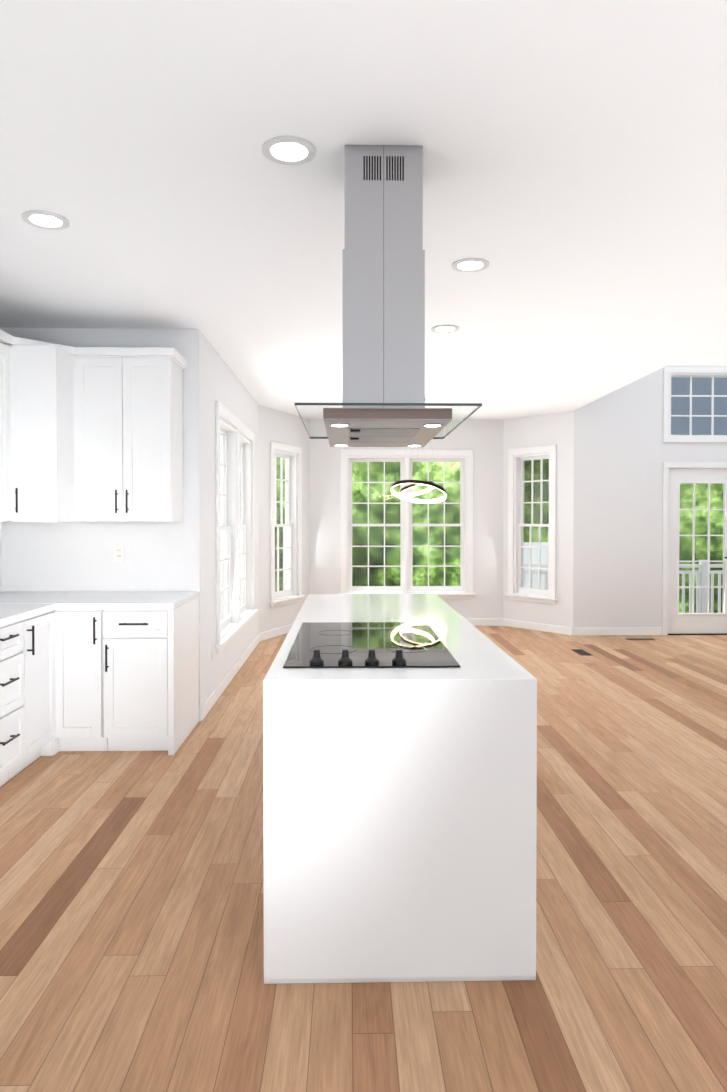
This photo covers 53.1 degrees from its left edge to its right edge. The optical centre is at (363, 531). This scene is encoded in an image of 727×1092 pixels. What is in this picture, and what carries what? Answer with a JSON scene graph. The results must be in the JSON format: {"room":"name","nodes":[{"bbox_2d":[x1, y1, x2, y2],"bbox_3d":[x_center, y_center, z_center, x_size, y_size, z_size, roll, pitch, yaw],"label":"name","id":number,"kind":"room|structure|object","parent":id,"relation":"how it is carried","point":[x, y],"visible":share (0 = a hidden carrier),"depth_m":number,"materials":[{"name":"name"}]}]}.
{"room":"kitchen","nodes":[
{"label":"kitchen","id":0,"kind":"room"},
{"bbox_2d":[0,626,726,1091],"bbox_3d":[2.077,1.379,4.044,9.450,0.060,11.960,0,1,-1],"label":"floor","id":1,"kind":"structure","parent":0,"point":[130,920],"depth_m":2.55,"materials":[{"name":"brown wood"}]},
{"bbox_2d":[0,620,27,786],"bbox_3d":[-2.151,0.917,3.700,0.650,0.876,0.587,0,1,-1],"label":"base cabinet","id":2,"kind":"object","parent":1,"relation":"on","point":[13,636],"depth_m":3.83,"materials":[{"name":"white paint"}]},
{"bbox_2d":[0,591,87,626],"bbox_3d":[-2.122,0.465,3.247,0.690,0.038,3.634,0,1,-1],"label":"countertop","id":3,"kind":"structure","parent":2,"relation":"on","point":[16,606],"depth_m":4.32,"materials":[{"name":"white stone"}]},
{"bbox_2d":[24,610,59,764],"bbox_3d":[-2.137,0.910,4.144,0.696,0.876,0.425,0,1,-1],"label":"base cabinet","id":4,"kind":"object","parent":1,"relation":"on","point":[43,629],"depth_m":4.22,"materials":[{"name":"white paint"}]},
{"bbox_2d":[60,610,115,750],"bbox_3d":[-1.686,0.902,4.686,0.364,0.876,0.789,0,1,-1],"label":"base cabinet","id":5,"kind":"object","parent":1,"relation":"on","point":[99,680],"depth_m":4.35,"materials":[{"name":"white paint"}]},
{"bbox_2d":[116,597,198,754],"bbox_3d":[-1.388,0.901,4.720,0.489,0.876,0.735,0,1,-1],"label":"base cabinet","id":6,"kind":"object","parent":1,"relation":"on","point":[157,651],"depth_m":4.37,"materials":[{"name":"white paint"}]},
{"bbox_2d":[64,591,198,609],"bbox_3d":[-1.473,0.443,4.702,0.668,0.038,0.752,0,1,-1],"label":"countertop","id":7,"kind":"structure","parent":6,"relation":"on","point":[95,600],"depth_m":4.48,"materials":[{"name":"white stone"}]},
{"bbox_2d":[263,690,536,983],"bbox_3d":[0.085,0.919,3.494,0.832,0.878,2.560,0,1,-1],"label":"kitchen island","id":8,"kind":"object","parent":1,"relation":"on","point":[399,824],"depth_m":2.21,"materials":[{"name":"white wood"}]},
{"bbox_2d":[263,594,536,689],"bbox_3d":[0.085,0.455,3.487,0.832,0.050,2.560,0,1,-1],"label":"island countertop","id":9,"kind":"structure","parent":8,"relation":"on","point":[483,664],"depth_m":2.52,"materials":[{"name":"white stone"}]},
{"bbox_2d":[283,622,459,667],"bbox_3d":[0.017,0.413,2.885,0.580,0.052,1.020,0,1,-1],"label":"cooktop","id":10,"kind":"object","parent":9,"relation":"in","point":[368,645],"visible":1,"depth_m":2.72,"materials":[{"name":"black glass"}]},
{"bbox_2d":[571,649,591,655],"bbox_3d":[2.322,1.291,7.749,0.120,0.004,0.340,0,1,-1],"label":"floor vent","id":11,"kind":"object","parent":1,"relation":"in","point":[581,652],"depth_m":7.73,"materials":[{"name":"black metal"}]},
{"bbox_2d":[625,638,654,639],"bbox_3d":[3.270,1.278,8.600,0.320,0.004,0.110,0,1,-1],"label":"floor vent","id":12,"kind":"object","parent":1,"relation":"in","point":[625,638],"depth_m":8.58,"materials":[{"name":"black metal"}]},
{"bbox_2d":[0,328,726,720],"bbox_3d":[2.078,-0.624,3.944,9.450,3.950,11.820,0,1,-1],"label":"wall","id":13,"kind":"structure","parent":0,"point":[614,452],"depth_m":8.87,"materials":[{"name":"white paint"}]},
{"bbox_2d":[0,329,11,521],"bbox_3d":[-2.296,-0.613,4.210,0.383,1.120,0.484,0,1,-1],"label":"upper cabinet","id":14,"kind":"object","parent":13,"relation":"attached to","point":[5,338],"depth_m":4.36,"materials":[{"name":"white paint"}]},
{"bbox_2d":[12,336,83,521],"bbox_3d":[-2.067,-0.620,4.613,0.521,1.119,0.524,0,1,-1],"label":"upper cabinet","id":15,"kind":"object","parent":13,"relation":"attached to","point":[48,378],"depth_m":4.42,"materials":[{"name":"white paint"}]},
{"bbox_2d":[114,545,124,560],"bbox_3d":[-1.701,0.154,5.071,0.072,0.116,0.008,0,1,-1],"label":"outlet","id":16,"kind":"object","parent":13,"relation":"attached to","point":[119,552],"depth_m":5.07,"materials":[{"name":"white plastic"}]},
{"bbox_2d":[84,347,183,521],"bbox_3d":[-1.583,-0.623,4.865,0.663,1.120,0.388,0,1,-1],"label":"upper cabinet","id":17,"kind":"object","parent":13,"relation":"attached to","point":[91,434],"depth_m":4.72,"materials":[{"name":"white paint"}]},
{"bbox_2d":[212,644,213,659],"bbox_3d":[-1.151,0.926,5.569,0.008,0.116,0.072,0,1,-1],"label":"outlet","id":18,"kind":"object","parent":13,"relation":"attached to","point":[213,644],"depth_m":5.55,"materials":[{"name":"white plastic"}]},
{"bbox_2d":[215,401,257,652],"bbox_3d":[-1.234,-0.045,6.803,0.215,1.985,2.250,0,1,-1],"label":"double window","id":19,"kind":"structure","parent":13,"relation":"in","point":[236,611],"depth_m":6.77,"materials":[{"name":"white paint"}]},
{"bbox_2d":[269,441,304,607],"bbox_3d":[-1.013,-0.080,9.059,0.215,1.985,0.830,0,1,23],"label":"bay window","id":20,"kind":"structure","parent":13,"relation":"in","point":[290,592],"depth_m":9.26,"materials":[{"name":"white paint"}]},
{"bbox_2d":[339,449,475,598],"bbox_3d":[0.576,-0.090,9.724,1.816,1.985,0.215,0,1,-1],"label":"window","id":21,"kind":"structure","parent":13,"relation":"in","point":[465,459],"depth_m":9.69,"materials":[{"name":"white paint"}]},
{"bbox_2d":[200,619,661,720],"bbox_3d":[2.078,1.303,3.973,9.130,0.095,11.500,0,1,-1],"label":"baseboard","id":22,"kind":"structure","parent":13,"relation":"attached to","point":[210,701],"depth_m":8.89,"materials":[{"name":"white paint"}]},
{"bbox_2d":[662,367,726,634],"bbox_3d":[4.157,-0.359,8.970,1.010,3.267,0.188,0,1,-1],"label":"door frame","id":23,"kind":"structure","parent":13,"relation":"attached to","point":[675,476],"depth_m":8.93,"materials":[{"name":"white paint"}]},
{"bbox_2d":[0,0,726,419],"bbox_3d":[2.077,-2.055,3.992,9.450,1.330,11.960,0,1,-1],"label":"ceiling","id":24,"kind":"structure","parent":0,"point":[576,174],"depth_m":2.83,"materials":[{"name":"white paint"}]},
{"bbox_2d":[22,210,69,229],"bbox_3d":[-1.404,-1.374,3.220,0.193,0.008,0.193,0,1,-7],"label":"recessed light","id":25,"kind":"object","parent":24,"relation":"in","point":[42,219],"depth_m":3.21,"materials":[{"name":"white plastic"}]},
{"bbox_2d":[262,136,315,164],"bbox_3d":[-0.267,-1.365,2.615,0.193,0.008,0.193,-1,1,-40],"label":"recessed light","id":26,"kind":"object","parent":24,"relation":"in","point":[289,150],"depth_m":2.61,"materials":[{"name":"white plastic"}]},
{"bbox_2d":[294,145,481,446],"bbox_3d":[0.068,-0.861,2.741,0.588,1.019,0.937,0,1,-1],"label":"range hood","id":27,"kind":"object","parent":24,"relation":"hanging from","point":[384,404],"visible":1,"depth_m":2.58,"materials":[{"name":"silver metal"}]},
{"bbox_2d":[391,447,446,502],"bbox_3d":[0.604,-0.880,7.960,0.608,1.140,0.594,0,1,-1],"label":"ring pendant light","id":28,"kind":"object","parent":24,"relation":"hanging from","point":[405,496],"visible":0.94,"depth_m":7.99,"materials":[{"name":"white metal"}]},
{"bbox_2d":[431,325,458,332],"bbox_3d":[0.567,-1.402,5.050,0.193,0.008,0.193,-1,1,-40],"label":"recessed light","id":29,"kind":"object","parent":24,"relation":"in","point":[439,328],"depth_m":5.04,"materials":[{"name":"white plastic"}]},
{"bbox_2d":[452,258,488,271],"bbox_3d":[0.556,-1.383,3.786,0.193,0.008,0.193,0,1,-7],"label":"recessed light","id":30,"kind":"object","parent":24,"relation":"in","point":[466,264],"depth_m":3.78,"materials":[{"name":"white plastic"}]},
{"label":"outside","id":31,"kind":"structure","parent":0,"visible":0},
{"bbox_2d":[671,377,726,434],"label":"window","id":32,"kind":"structure","parent":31,"point":[696,386],"depth_m":10.09,"materials":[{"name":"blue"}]},
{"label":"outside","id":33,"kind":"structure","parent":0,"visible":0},
{"bbox_2d":[523,542,547,558],"bbox_3d":[3.195,0.968,13.295,2.100,1.520,0.200,0,1,-1],"label":"deck railing","id":34,"kind":"object","parent":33,"point":[535,555],"depth_m":13.23,"materials":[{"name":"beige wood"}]}
]}

